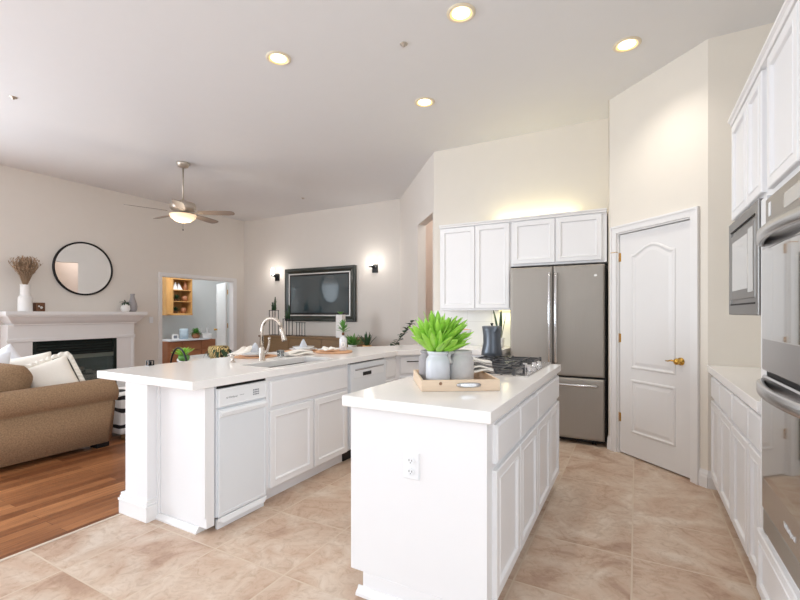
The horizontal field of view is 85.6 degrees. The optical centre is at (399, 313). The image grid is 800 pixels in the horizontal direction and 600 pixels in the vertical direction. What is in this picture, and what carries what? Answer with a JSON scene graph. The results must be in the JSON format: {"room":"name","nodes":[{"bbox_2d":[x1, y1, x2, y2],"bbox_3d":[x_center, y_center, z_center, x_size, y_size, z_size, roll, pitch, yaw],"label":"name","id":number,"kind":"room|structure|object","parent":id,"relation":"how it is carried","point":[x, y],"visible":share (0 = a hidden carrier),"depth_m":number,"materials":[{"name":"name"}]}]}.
{"room":"kitchen","nodes":[
{"label":"kitchen","id":0,"kind":"room"},
{"bbox_2d":[0,433,125,558],"bbox_3d":[-3.180,1.330,5.436,10.400,0.060,11.920,0,0,29],"label":"floor","id":1,"kind":"structure","parent":0,"point":[44,499],"depth_m":3.11,"materials":[{"name":"wood"}]},
{"bbox_2d":[0,363,118,467],"bbox_3d":[-3.940,0.868,4.236,2.086,0.864,1.145,0,0,29],"label":"sofa","id":2,"kind":"object","parent":1,"relation":"on","point":[37,422],"visible":0.99,"depth_m":3.78,"materials":[{"name":"brown fabric"}]},
{"bbox_2d":[0,352,10,363],"bbox_3d":[-3.800,0.560,3.928,0.422,0.386,0.237,0,0,-13],"label":"throw pillow","id":3,"kind":"object","parent":2,"relation":"on","point":[4,357],"visible":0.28,"depth_m":4.00,"materials":[{"name":"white fabric"}]},
{"bbox_2d":[0,344,20,358],"bbox_3d":[-4.016,0.560,4.366,0.511,0.492,0.213,0,0,-11],"label":"throw pillow","id":4,"kind":"object","parent":2,"relation":"on","point":[9,348],"visible":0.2,"depth_m":4.39,"materials":[{"name":"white fabric"}]},
{"bbox_2d":[0,363,32,391],"bbox_3d":[-3.640,0.665,3.846,0.800,0.477,0.444,0,0,29],"label":"cushion","id":5,"kind":"object","parent":2,"relation":"on","point":[12,377],"depth_m":3.71,"materials":[{"name":"fabric"}]},
{"bbox_2d":[10,351,50,368],"bbox_3d":[-3.619,0.600,4.217,0.454,0.432,0.216,0,0,-21],"label":"throw pillow","id":6,"kind":"object","parent":2,"relation":"on","point":[22,361],"visible":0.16,"depth_m":4.20,"materials":[{"name":"beige fabric"}]},
{"bbox_2d":[24,351,84,387],"bbox_3d":[-3.349,0.636,4.148,0.540,0.514,0.241,0,0,-40],"label":"throw pillow","id":7,"kind":"object","parent":2,"relation":"on","point":[59,370],"visible":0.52,"depth_m":4.14,"materials":[{"name":"beige fabric"}]},
{"bbox_2d":[0,513,121,561],"bbox_3d":[-2.806,1.298,0.967,0.020,0.004,4.200,0,0,29],"label":"trim","id":8,"kind":"structure","parent":1,"relation":"on","point":[111,517],"depth_m":2.48,"materials":[{"name":"wood"}]},
{"bbox_2d":[0,311,147,386],"bbox_3d":[-4.793,0.637,6.527,0.620,1.325,1.905,0,0,29],"label":"fireplace","id":9,"kind":"object","parent":1,"relation":"on","point":[21,329],"visible":0.49,"depth_m":6.39,"materials":[{"name":"white paint"}]},
{"bbox_2d":[17,284,32,310],"bbox_3d":[-5.202,-0.211,5.990,0.164,0.370,0.164,0,0,29],"label":"vase","id":10,"kind":"object","parent":9,"relation":"on","point":[24,300],"visible":0.86,"depth_m":5.94,"materials":[{"name":"white ceramic"}]},
{"bbox_2d":[8,256,41,284],"bbox_3d":[-5.193,-0.529,5.999,0.373,0.547,0.350,0,0,-44],"label":"dried grass","id":11,"kind":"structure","parent":10,"relation":"in","point":[25,268],"depth_m":5.95,"materials":[{"name":"plant"}]},
{"bbox_2d":[33,303,44,310],"bbox_3d":[-5.133,-0.088,6.135,0.086,0.124,0.115,0,0,21],"label":"decorative box","id":12,"kind":"object","parent":9,"relation":"on","point":[36,306],"visible":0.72,"depth_m":6.10,"materials":[{"name":"brown wood"}]},
{"bbox_2d":[0,311,147,325],"bbox_3d":[-4.901,0.075,6.601,0.360,0.200,1.880,0,0,29],"label":"mantel shelf","id":13,"kind":"object","parent":9,"relation":"attached to","point":[10,318],"depth_m":6.37,"materials":[{"name":"white paint"}]},
{"bbox_2d":[33,338,116,382],"bbox_3d":[-4.980,0.782,6.599,0.218,0.795,1.110,0,0,29],"label":"gas fireplace insert","id":14,"kind":"object","parent":9,"relation":"in","point":[91,356],"visible":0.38,"depth_m":6.75,"materials":[{"name":"black metal"}]},
{"bbox_2d":[119,300,129,311],"bbox_3d":[-4.546,-0.121,7.129,0.156,0.191,0.172,0,0,29],"label":"potted plant","id":15,"kind":"object","parent":9,"relation":"on","point":[125,307],"visible":1,"depth_m":7.10,"materials":[{"name":"white ceramic"}]},
{"bbox_2d":[128,294,137,311],"bbox_3d":[-4.509,-0.176,7.276,0.148,0.300,0.148,0,0,29],"label":"vase","id":16,"kind":"object","parent":9,"relation":"on","point":[133,304],"visible":0.93,"depth_m":7.24,"materials":[{"name":"grey ceramic"}]},
{"bbox_2d":[112,386,125,438],"bbox_3d":[-2.946,1.065,4.738,0.500,0.470,0.500,0,0,29],"label":"ottoman","id":17,"kind":"object","parent":1,"relation":"on","point":[119,422],"visible":0.2,"depth_m":4.43,"materials":[{"name":"white fabric"}]},
{"bbox_2d":[118,382,157,522],"bbox_3d":[-1.653,0.868,2.826,0.311,0.865,0.206,0,0,29],"label":"post","id":18,"kind":"object","parent":1,"relation":"on","point":[138,501],"visible":0.64,"depth_m":2.73,"materials":[{"name":"white paint"}]},
{"bbox_2d":[170,347,186,362],"bbox_3d":[-2.474,0.831,4.434,0.430,0.942,0.430,0,0,37],"label":"chair","id":19,"kind":"object","parent":1,"relation":"on","point":[175,349],"visible":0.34,"depth_m":4.58,"materials":[{"name":"black metal"}]},
{"bbox_2d":[162,338,214,363],"bbox_3d":[-5.316,0.938,10.756,0.620,0.605,1.320,0,0,29],"label":"sideboard","id":20,"kind":"object","parent":1,"relation":"on","point":[201,345],"visible":0.54,"depth_m":10.42,"materials":[{"name":"red wood"}]},
{"bbox_2d":[179,329,187,338],"bbox_3d":[-5.363,0.509,10.713,0.200,0.250,0.200,0,0,29],"label":"canister","id":21,"kind":"object","parent":20,"relation":"on","point":[183,333],"visible":1,"depth_m":10.63,"materials":[{"name":"ceramic"}]},
{"bbox_2d":[189,328,201,337],"bbox_3d":[-5.166,0.497,10.927,0.312,0.274,0.310,0,0,29],"label":"plant","id":22,"kind":"object","parent":20,"relation":"on","point":[195,334],"visible":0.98,"depth_m":10.86,"materials":[{"name":"green plant"}]},
{"bbox_2d":[200,333,211,337],"bbox_3d":[-5.007,0.579,11.134,0.120,0.110,0.260,0,0,29],"label":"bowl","id":23,"kind":"object","parent":20,"relation":"on","point":[205,335],"visible":0.94,"depth_m":11.09,"materials":[{"name":"ceramic"}]},
{"bbox_2d":[177,354,229,361],"bbox_3d":[-2.090,0.920,5.386,1.240,0.760,1.240,0,0,29],"label":"dining table","id":24,"kind":"object","parent":1,"relation":"on","point":[200,356],"visible":0.04,"depth_m":5.26,"materials":[{"name":"white stone"}]},
{"bbox_2d":[171,347,194,360],"bbox_3d":[-2.477,0.463,4.931,0.219,0.153,0.246,0,0,-8],"label":"succulent","id":25,"kind":"object","parent":24,"relation":"on","point":[180,355],"visible":0.74,"depth_m":4.88,"materials":[{"name":"green plant"}]},
{"bbox_2d":[178,355,189,360],"bbox_3d":[-2.461,0.509,4.917,0.124,0.060,0.124,0,0,29],"label":"pot","id":26,"kind":"object","parent":24,"relation":"on","point":[180,357],"depth_m":4.87,"materials":[{"name":"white ceramic"}]},
{"bbox_2d":[204,345,232,357],"bbox_3d":[-2.184,0.474,5.195,0.365,0.158,0.301,0,0,29],"label":"potted plant","id":27,"kind":"object","parent":24,"relation":"on","point":[218,351],"visible":0.94,"depth_m":5.09,"materials":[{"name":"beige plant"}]},
{"bbox_2d":[258,334,364,351],"bbox_3d":[-1.626,0.863,7.960,2.320,0.875,0.400,0,0,29],"label":"wooden console","id":28,"kind":"object","parent":1,"relation":"on","point":[318,342],"visible":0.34,"depth_m":7.87,"materials":[{"name":"brown wood"}]},
{"bbox_2d":[269,297,278,334],"bbox_3d":[-2.466,0.052,8.443,0.168,0.745,0.105,0,0,29],"label":"candle stand","id":29,"kind":"object","parent":28,"relation":"on","point":[273,305],"visible":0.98,"depth_m":8.44,"materials":[{"name":"black metal"}]},
{"bbox_2d":[284,305,292,335],"bbox_3d":[-2.151,0.134,8.271,0.166,0.580,0.109,0,0,29],"label":"candle stand","id":30,"kind":"object","parent":28,"relation":"on","point":[287,315],"visible":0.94,"depth_m":8.27,"materials":[{"name":"black metal"}]},
{"bbox_2d":[336,312,344,337],"bbox_3d":[-1.034,0.199,7.521,0.140,0.451,0.117,0,0,29],"label":"vase","id":31,"kind":"object","parent":28,"relation":"on","point":[340,317],"visible":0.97,"depth_m":7.48,"materials":[{"name":"ceramic"}]},
{"bbox_3d":[-0.540,0.925,5.883,0.600,0.750,0.300,0,0,29],"label":"plant stand","id":32,"kind":"object","parent":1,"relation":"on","visible":0},
{"bbox_2d":[346,333,363,346],"bbox_3d":[-0.665,0.412,5.940,0.357,0.275,0.351,0,0,3],"label":"potted plant","id":33,"kind":"object","parent":32,"relation":"on","point":[352,341],"visible":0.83,"depth_m":5.90,"materials":[{"name":"green plant"}]},
{"bbox_2d":[359,332,375,346],"bbox_3d":[-0.432,0.397,5.841,0.247,0.305,0.209,0,0,5],"label":"potted plant","id":34,"kind":"object","parent":32,"relation":"on","point":[366,341],"visible":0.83,"depth_m":5.80,"materials":[{"name":"green plant"}]},
{"bbox_2d":[0,164,243,366],"bbox_3d":[-6.447,-0.370,7.225,2.950,3.340,11.920,0,0,29],"label":"wall","id":35,"kind":"structure","parent":0,"point":[40,214],"depth_m":7.31,"materials":[{"name":"grey paint"}]},
{"bbox_2d":[52,242,112,294],"bbox_3d":[-4.978,-0.700,6.799,0.034,0.840,0.840,0,0,29],"label":"round mirror","id":36,"kind":"object","parent":35,"relation":"attached to","point":[81,268],"visible":1,"depth_m":6.77,"materials":[{"name":"black mirror"}]},
{"bbox_2d":[162,277,192,314],"bbox_3d":[-5.553,-0.415,10.635,0.443,0.930,0.680,0,0,29],"label":"hutch","id":37,"kind":"object","parent":35,"relation":"attached to","point":[168,293],"visible":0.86,"depth_m":10.55,"materials":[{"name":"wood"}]},
{"bbox_2d":[158,272,236,363],"bbox_3d":[-4.034,0.274,8.663,0.142,2.052,1.744,0,0,29],"label":"trim","id":38,"kind":"structure","parent":35,"relation":"attached to","point":[232,281],"depth_m":9.01,"materials":[{"name":"white paint"}]},
{"bbox_2d":[214,282,227,345],"bbox_3d":[-4.018,0.307,9.740,0.172,1.965,0.890,0,0,-35],"label":"open door","id":39,"kind":"structure","parent":35,"relation":"in","point":[222,325],"depth_m":9.62,"materials":[{"name":"paint"}]},
{"bbox_2d":[244,199,399,347],"bbox_3d":[-1.680,-0.370,8.684,4.010,3.340,0.120,0,0,29],"label":"wall","id":40,"kind":"structure","parent":0,"point":[358,235],"depth_m":8.46,"materials":[{"name":"grey paint"}]},
{"bbox_2d":[285,265,356,321],"bbox_3d":[-1.603,-0.372,8.529,1.750,1.065,0.075,0,0,29],"label":"television","id":41,"kind":"object","parent":40,"relation":"attached to","point":[317,293],"visible":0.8,"depth_m":8.47,"materials":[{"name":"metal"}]},
{"bbox_2d":[369,261,377,272],"bbox_3d":[-0.500,-0.877,7.877,0.125,0.265,0.159,0,0,29],"label":"wall sconce","id":42,"kind":"object","parent":40,"relation":"attached to","point":[374,267],"visible":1,"depth_m":7.91,"materials":[{"name":"black metal"}]},
{"bbox_2d":[0,432,760,599],"bbox_3d":[-0.078,1.330,1.627,4.140,0.060,8.220,0,0,29],"label":"floor","id":43,"kind":"structure","parent":0,"point":[611,525],"depth_m":2.35,"materials":[{"name":"tile"}]},
{"bbox_2d":[156,386,213,534],"bbox_3d":[-1.328,0.868,2.649,0.465,0.865,0.080,0,0,29],"label":"peninsula end panel","id":44,"kind":"object","parent":43,"relation":"on","point":[184,418],"visible":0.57,"depth_m":2.62,"materials":[{"name":"white paint"}]},
{"bbox_2d":[214,378,266,529],"bbox_3d":[-1.242,0.869,2.880,0.604,0.862,0.388,0,0,29],"label":"trash compactor","id":45,"kind":"object","parent":43,"relation":"on","point":[239,408],"visible":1,"depth_m":2.71,"materials":[{"name":"white plastic"}]},
{"bbox_2d":[262,364,347,498],"bbox_3d":[-0.928,0.868,3.476,0.603,0.865,0.945,0,0,29],"label":"base cabinet","id":46,"kind":"object","parent":43,"relation":"on","point":[307,419],"visible":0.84,"depth_m":3.25,"materials":[{"name":"white paint"}]},
{"bbox_2d":[342,358,385,460],"bbox_3d":[-0.541,0.868,4.153,0.612,0.864,0.605,0,0,29],"label":"dishwasher","id":47,"kind":"object","parent":43,"relation":"on","point":[362,375],"visible":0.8,"depth_m":3.91,"materials":[{"name":"white plastic"}]},
{"bbox_2d":[385,356,395,382],"bbox_3d":[-0.349,0.868,4.532,0.603,0.865,0.235,0,0,29],"label":"base cabinet","id":48,"kind":"object","parent":43,"relation":"on","point":[390,361],"visible":0.12,"depth_m":4.39,"materials":[{"name":"white paint"}]},
{"bbox_2d":[395,355,419,379],"bbox_3d":[0.102,0.868,4.861,0.971,0.865,0.766,0,0,17],"label":"base cabinet","id":49,"kind":"object","parent":43,"relation":"on","point":[405,364],"visible":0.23,"depth_m":4.52,"materials":[{"name":"white paint"}]},
{"bbox_2d":[351,374,558,599],"bbox_3d":[0.473,0.868,2.613,0.683,0.865,1.743,0,0,29],"label":"kitchen island","id":50,"kind":"object","parent":43,"relation":"on","point":[442,509],"visible":0.92,"depth_m":1.90,"materials":[{"name":"white paint"}]},
{"bbox_2d":[407,457,413,463],"bbox_3d":[0.046,0.641,1.875,0.034,0.030,0.005,0,0,29],"label":"socket","id":51,"kind":"object","parent":50,"relation":"attached to","point":[410,460],"depth_m":1.87,"materials":[{"name":"white plastic"}]},
{"bbox_2d":[407,468,413,474],"bbox_3d":[0.046,0.688,1.875,0.034,0.030,0.005,0,0,29],"label":"socket","id":52,"kind":"object","parent":50,"relation":"attached to","point":[410,471],"depth_m":1.87,"materials":[{"name":"white plastic"}]},
{"bbox_2d":[404,451,418,480],"bbox_3d":[0.049,0.664,1.879,0.075,0.117,0.007,0,0,29],"label":"outlet","id":53,"kind":"object","parent":50,"relation":"attached to","point":[411,458],"depth_m":1.87,"materials":[{"name":"white plastic"}]},
{"bbox_2d":[342,364,560,423],"bbox_3d":[0.467,0.410,2.632,0.715,0.050,1.775,0,0,29],"label":"island countertop","id":54,"kind":"structure","parent":50,"relation":"on","point":[404,395],"depth_m":1.97,"materials":[{"name":"white stone"}]},
{"bbox_2d":[413,370,499,391],"bbox_3d":[0.287,0.356,2.327,0.392,0.056,0.416,0,0,-4],"label":"serving tray","id":55,"kind":"object","parent":54,"relation":"on","point":[482,381],"visible":0.76,"depth_m":2.13,"materials":[{"name":"brown wood"}]},
{"bbox_2d":[419,349,428,379],"bbox_3d":[0.165,0.289,2.381,0.124,0.170,0.124,0,0,29],"label":"ceramic jar","id":56,"kind":"object","parent":55,"relation":"on","point":[422,359],"visible":0.36,"depth_m":2.34,"materials":[{"name":"grey ceramic"}]},
{"bbox_2d":[426,351,449,379],"bbox_3d":[0.197,0.285,2.241,0.126,0.178,0.126,0,0,29],"label":"ceramic jar","id":57,"kind":"object","parent":55,"relation":"on","point":[437,363],"visible":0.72,"depth_m":2.19,"materials":[{"name":"ceramic"}]},
{"bbox_2d":[408,310,472,351],"bbox_3d":[0.205,0.169,2.232,0.326,0.371,0.329,0,0,-32],"label":"foliage","id":58,"kind":"object","parent":57,"relation":"in","point":[439,334],"visible":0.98,"depth_m":2.17,"materials":[{"name":"green plant"}]},
{"bbox_2d":[447,349,473,379],"bbox_3d":[0.320,0.283,2.273,0.134,0.181,0.148,0,0,18],"label":"ceramic jar","id":59,"kind":"object","parent":55,"relation":"on","point":[461,360],"visible":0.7,"depth_m":2.22,"materials":[{"name":"ceramic"}]},
{"bbox_2d":[473,357,493,372],"bbox_3d":[0.429,0.291,2.442,0.165,0.084,0.176,0,0,-3],"label":"folded towel","id":60,"kind":"object","parent":55,"relation":"on","point":[480,365],"visible":0.53,"depth_m":2.39,"materials":[{"name":"fabric"}]},
{"bbox_2d":[475,356,551,377],"bbox_3d":[0.728,0.362,3.073,0.544,0.046,0.850,0,0,29],"label":"gas cooktop","id":61,"kind":"object","parent":54,"relation":"in","point":[512,366],"visible":0.61,"depth_m":2.95,"materials":[{"name":"metal"}]},
{"bbox_2d":[481,323,502,355],"bbox_3d":[0.733,0.205,3.420,0.170,0.257,0.181,0,0,44],"label":"coffee pot","id":62,"kind":"object","parent":61,"relation":"on","point":[491,334],"visible":1,"depth_m":3.35,"materials":[{"name":"grey metal"}]},
{"bbox_2d":[471,352,509,358],"bbox_3d":[0.926,0.868,4.822,0.518,0.865,0.649,0,0,29],"label":"base cabinet","id":63,"kind":"object","parent":43,"relation":"on","point":[506,354],"visible":0.03,"depth_m":4.57,"materials":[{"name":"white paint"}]},
{"bbox_2d":[97,344,509,390],"bbox_3d":[-0.488,0.410,4.076,3.874,0.050,1.536,0,0,-43],"label":"countertop","id":64,"kind":"structure","parent":63,"relation":"on","point":[193,375],"depth_m":3.10,"materials":[{"name":"white stone"}]},
{"bbox_2d":[234,354,276,358],"bbox_3d":[-1.284,0.381,3.828,0.380,0.006,0.380,0,0,29],"label":"placemat","id":65,"kind":"object","parent":64,"relation":"on","point":[268,355],"visible":0.59,"depth_m":3.71,"materials":[{"name":"wood"}]},
{"bbox_2d":[240,351,270,356],"bbox_3d":[-1.284,0.357,3.828,0.280,0.042,0.280,0,0,29],"label":"dinner plate","id":66,"kind":"object","parent":65,"relation":"on","point":[249,354],"visible":0.59,"depth_m":3.74,"materials":[{"name":"white ceramic"}]},
{"bbox_2d":[228,346,251,355],"bbox_3d":[-1.344,0.325,3.718,0.142,0.068,0.313,0,0,8],"label":"linen napkin","id":67,"kind":"object","parent":66,"relation":"on","point":[244,349],"visible":0.92,"depth_m":3.67,"materials":[{"name":"fabric"}]},
{"bbox_2d":[245,351,258,354],"bbox_3d":[-1.284,0.353,3.828,0.224,0.034,0.224,0,0,29],"label":"bowl","id":68,"kind":"object","parent":66,"relation":"on","point":[249,353],"depth_m":3.74,"materials":[{"name":"white ceramic"}]},
{"bbox_2d":[251,343,258,351],"bbox_3d":[-1.284,0.313,3.828,0.074,0.105,0.074,0,0,-20],"label":"folded napkin","id":69,"kind":"object","parent":66,"relation":"on","point":[255,348],"visible":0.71,"depth_m":3.81,"materials":[{"name":"fabric"}]},
{"bbox_2d":[258,317,286,360],"bbox_3d":[-1.014,0.207,3.474,0.264,0.356,0.121,0,0,29],"label":"kitchen faucet","id":70,"kind":"object","parent":64,"relation":"on","point":[262,351],"visible":0.99,"depth_m":3.48,"materials":[{"name":"silver metal"}]},
{"bbox_2d":[277,350,284,357],"bbox_3d":[-1.041,0.354,3.762,0.066,0.060,0.066,0,0,29],"label":"drinking glass","id":71,"kind":"object","parent":64,"relation":"on","point":[280,353],"visible":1,"depth_m":3.74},
{"bbox_2d":[284,349,313,355],"bbox_3d":[-0.935,0.358,3.944,0.124,0.053,0.280,0,0,39],"label":"dish towel","id":72,"kind":"object","parent":64,"relation":"on","point":[296,352],"visible":0.96,"depth_m":3.90,"materials":[{"name":"white fabric"}]},
{"bbox_2d":[315,349,351,353],"bbox_3d":[-0.647,0.376,4.231,0.360,0.016,0.360,0,0,29],"label":"round board","id":73,"kind":"object","parent":64,"relation":"on","point":[332,351],"visible":0.83,"depth_m":4.15,"materials":[{"name":"wood"}]},
{"bbox_2d":[339,332,346,350],"bbox_3d":[-0.563,0.279,4.270,0.076,0.178,0.076,0,0,29],"label":"glass bottle","id":74,"kind":"object","parent":73,"relation":"on","point":[343,340],"visible":1,"depth_m":4.24,"materials":[{"name":"white glass"}]},
{"bbox_2d":[338,319,349,331],"bbox_3d":[-0.565,0.123,4.266,0.141,0.133,0.137,0,0,-34],"label":"sprig","id":75,"kind":"object","parent":74,"relation":"on","point":[342,323],"visible":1,"depth_m":4.26,"materials":[{"name":"green plant"}]},
{"bbox_2d":[493,310,505,347],"bbox_3d":[1.118,0.156,4.855,0.152,0.456,0.106,0,0,12],"label":"potted plant","id":76,"kind":"object","parent":64,"relation":"on","point":[500,319],"visible":0.44,"depth_m":4.83,"materials":[{"name":"green plant"}]},
{"bbox_3d":[-0.978,0.381,4.366,0.380,0.006,0.380,0,0,29],"label":"placemat","id":77,"kind":"object","parent":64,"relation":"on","visible":0},
{"bbox_2d":[289,346,316,350],"bbox_3d":[-0.978,0.357,4.366,0.280,0.042,0.280,0,0,29],"label":"dinner plate","id":78,"kind":"object","parent":77,"relation":"on","point":[310,348],"visible":0.63,"depth_m":4.29,"materials":[{"name":"white ceramic"}]},
{"bbox_2d":[292,346,313,349],"bbox_3d":[-0.978,0.353,4.366,0.224,0.034,0.224,0,0,29],"label":"bowl","id":79,"kind":"object","parent":78,"relation":"on","point":[294,347],"depth_m":4.29,"materials":[{"name":"white ceramic"}]},
{"bbox_2d":[510,264,607,444],"bbox_3d":[1.742,0.411,4.677,0.923,1.778,0.819,0,0,29],"label":"refrigerator","id":80,"kind":"object","parent":43,"relation":"on","point":[559,314],"visible":0.7,"depth_m":4.31,"materials":[{"name":"grey metal"}]},
{"bbox_2d":[557,377,604,441],"bbox_3d":[1.565,0.945,4.366,0.911,0.600,0.102,0,0,29],"label":"freezer","id":81,"kind":"object","parent":80,"relation":"in","point":[581,400],"depth_m":4.25,"materials":[{"name":"metal"}]},
{"bbox_2d":[711,377,722,494],"bbox_3d":[2.446,0.868,2.852,0.603,0.865,0.378,0,0,29],"label":"base cabinet","id":82,"kind":"object","parent":43,"relation":"on","point":[716,408],"visible":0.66,"depth_m":3.00,"materials":[{"name":"white paint"}]},
{"bbox_2d":[720,384,735,520],"bbox_3d":[2.253,0.868,2.499,0.603,0.865,0.422,0,0,29],"label":"base cabinet","id":83,"kind":"object","parent":43,"relation":"on","point":[726,396],"visible":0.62,"depth_m":2.64,"materials":[{"name":"white paint"}]},
{"bbox_2d":[732,395,752,557],"bbox_3d":[2.054,0.868,2.136,0.603,0.865,0.401,0,0,29],"label":"base cabinet","id":84,"kind":"object","parent":43,"relation":"on","point":[741,440],"visible":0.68,"depth_m":2.28,"materials":[{"name":"white paint"}]},
{"bbox_2d":[749,409,760,573],"bbox_3d":[1.897,0.868,1.849,0.603,0.865,0.250,0,0,29],"label":"base cabinet","id":85,"kind":"object","parent":43,"relation":"on","point":[754,417],"visible":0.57,"depth_m":2.02,"materials":[{"name":"white paint"}]},
{"bbox_2d":[707,365,760,412],"bbox_3d":[2.202,0.410,2.396,0.636,0.050,1.509,0,0,29],"label":"countertop","id":86,"kind":"structure","parent":85,"relation":"on","point":[741,381],"depth_m":2.52,"materials":[{"name":"white stone"}]},
{"bbox_2d":[756,195,799,599],"bbox_3d":[1.613,0.405,1.334,0.643,1.790,0.910,0,0,29],"label":"tall cabinet","id":87,"kind":"object","parent":43,"relation":"on","point":[774,581],"visible":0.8,"depth_m":1.74,"materials":[{"name":"white paint"}]},
{"bbox_2d":[756,171,799,589],"bbox_3d":[1.534,0.213,1.352,0.597,1.370,0.755,0,0,29],"label":"double oven","id":88,"kind":"object","parent":87,"relation":"in","point":[779,237],"visible":1,"depth_m":1.53,"materials":[{"name":"grey metal"}]},
{"bbox_3d":[-0.134,0.950,5.751,0.240,0.700,0.240,0,0,29],"label":"floor vase","id":89,"kind":"object","parent":43,"relation":"on","visible":0},
{"bbox_2d":[390,320,413,345],"bbox_3d":[0.015,0.407,5.747,0.402,0.626,0.149,0,0,2],"label":"branch","id":90,"kind":"object","parent":89,"relation":"in","point":[411,321],"visible":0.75,"depth_m":5.74,"materials":[{"name":"green plant"}]},
{"bbox_2d":[0,0,784,220],"bbox_3d":[-2.557,-2.080,5.095,11.820,0.080,11.920,0,0,29],"label":"ceiling","id":91,"kind":"structure","parent":0,"point":[110,94],"depth_m":3.85,"materials":[{"name":"paint"}]},
{"bbox_2d":[124,161,234,230],"bbox_3d":[-2.980,-1.577,5.894,1.276,0.925,1.309,0,0,29],"label":"ceiling fan","id":92,"kind":"object","parent":91,"relation":"hanging from","point":[184,211],"visible":1,"depth_m":5.81,"materials":[{"name":"grey metal"}]},
{"bbox_2d":[266,51,290,65],"bbox_3d":[-0.972,-2.034,3.451,0.196,0.010,0.196,0,0,29],"label":"recessed light","id":93,"kind":"object","parent":91,"relation":"in","point":[279,58],"visible":1,"depth_m":3.45,"materials":[{"name":"glass"}]},
{"bbox_2d":[414,97,434,106],"bbox_3d":[0.237,-2.034,4.169,0.196,0.010,0.196,0,0,29],"label":"recessed light","id":94,"kind":"object","parent":91,"relation":"in","point":[421,102],"visible":1,"depth_m":4.16,"materials":[{"name":"glass"}]},
{"bbox_2d":[446,3,475,22],"bbox_3d":[0.414,-2.034,2.932,0.196,0.010,0.196,0,0,29],"label":"recessed light","id":95,"kind":"object","parent":91,"relation":"in","point":[459,12],"visible":1,"depth_m":2.92,"materials":[{"name":"glass"}]},
{"bbox_2d":[613,36,641,52],"bbox_3d":[1.722,-2.034,3.275,0.196,0.010,0.196,0,0,29],"label":"recessed light","id":96,"kind":"object","parent":91,"relation":"in","point":[626,44],"visible":1,"depth_m":3.27,"materials":[{"name":"glass"}]},
{"bbox_2d":[400,153,433,344],"bbox_3d":[0.267,-0.370,6.618,0.120,3.340,2.323,0,0,-11],"label":"wall","id":97,"kind":"structure","parent":0,"point":[417,202],"depth_m":6.55,"materials":[{"name":"grey paint"}]},
{"bbox_2d":[426,220,432,321],"bbox_3d":[0.950,-0.370,6.826,1.300,3.340,3.073,0,0,-11],"label":"wall","id":98,"kind":"structure","parent":0,"point":[429,227],"depth_m":7.11,"materials":[{"name":"paint"}]},
{"bbox_2d":[434,118,607,310],"bbox_3d":[1.418,-0.370,5.175,2.015,3.340,0.440,0,0,29],"label":"wall","id":99,"kind":"structure","parent":0,"point":[561,169],"depth_m":4.95,"materials":[{"name":"paint"}]},
{"bbox_2d":[434,310,509,345],"bbox_3d":[0.875,0.176,5.215,1.005,0.416,0.012,0,0,29],"label":"backsplash","id":100,"kind":"structure","parent":99,"relation":"attached to","point":[476,320],"depth_m":5.17,"materials":[{"name":"white tile"}]},
{"bbox_2d":[439,218,512,310],"bbox_3d":[0.902,-0.531,5.013,0.835,0.997,0.332,0,0,29],"label":"upper cabinet","id":101,"kind":"object","parent":99,"relation":"attached to","point":[475,257],"visible":0.89,"depth_m":4.87,"materials":[{"name":"white paint"}]},
{"bbox_2d":[510,208,607,267],"bbox_3d":[1.683,-0.768,4.585,0.943,0.524,0.332,0,0,29],"label":"upper cabinet","id":102,"kind":"object","parent":99,"relation":"attached to","point":[580,237],"visible":0.88,"depth_m":4.44,"materials":[{"name":"white paint"}]},
{"bbox_2d":[608,100,608,437],"bbox_3d":[2.237,-0.370,4.486,0.085,3.340,0.862,0,0,29],"label":"wall","id":103,"kind":"structure","parent":0,"point":[608,100],"depth_m":4.13,"materials":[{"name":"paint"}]},
{"bbox_2d":[609,39,707,469],"bbox_3d":[2.231,-0.370,3.703,0.180,3.340,0.975,0,0,-17],"label":"wall","id":104,"kind":"structure","parent":0,"point":[658,126],"depth_m":3.57,"materials":[{"name":"paint"}]},
{"bbox_2d":[612,220,689,477],"bbox_3d":[2.139,0.281,3.710,0.156,2.015,0.760,0,0,-23],"label":"door","id":105,"kind":"structure","parent":104,"relation":"in","point":[654,336],"depth_m":3.65,"materials":[{"name":"white paint"}]},
{"bbox_2d":[610,206,699,484],"bbox_3d":[2.188,0.244,3.700,0.145,2.111,0.870,0,0,-17],"label":"trim","id":106,"kind":"structure","parent":104,"relation":"attached to","point":[693,213],"depth_m":3.42,"materials":[{"name":"white paint"}]},
{"bbox_2d":[698,468,716,489],"bbox_3d":[2.305,1.235,3.216,0.063,0.130,0.123,0,0,-17],"label":"baseboard","id":107,"kind":"structure","parent":104,"relation":"attached to","point":[703,474],"depth_m":3.21,"materials":[{"name":"white paint"}]},
{"bbox_2d":[708,23,773,470],"bbox_3d":[2.650,-0.370,3.082,0.753,3.340,0.120,0,0,29],"label":"wall","id":108,"kind":"structure","parent":0,"point":[733,340],"depth_m":3.16,"materials":[{"name":"paint"}]},
{"bbox_3d":[1.305,-0.370,-0.033,0.120,3.340,6.636,0,0,29],"label":"wall","id":109,"kind":"structure","parent":0,"visible":0},
{"bbox_2d":[728,60,766,220],"bbox_3d":[2.002,-0.806,2.034,0.636,0.602,0.684,0,0,29],"label":"upper cabinet","id":110,"kind":"object","parent":109,"relation":"attached to","point":[747,120],"visible":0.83,"depth_m":2.08,"materials":[{"name":"white paint"}]},
{"bbox_2d":[729,198,762,314],"bbox_3d":[1.988,-0.246,2.045,0.594,0.513,0.680,0,0,29],"label":"microwave","id":111,"kind":"object","parent":110,"relation":"attached to","point":[744,253],"visible":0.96,"depth_m":2.10,"materials":[{"name":"metal"}]},
{"bbox_2d":[757,0,799,194],"bbox_3d":[1.630,-0.800,1.355,0.636,0.614,0.862,0,0,29],"label":"upper cabinet","id":112,"kind":"object","parent":109,"relation":"attached to","point":[780,52],"visible":0.9,"depth_m":1.62,"materials":[{"name":"white paint"}]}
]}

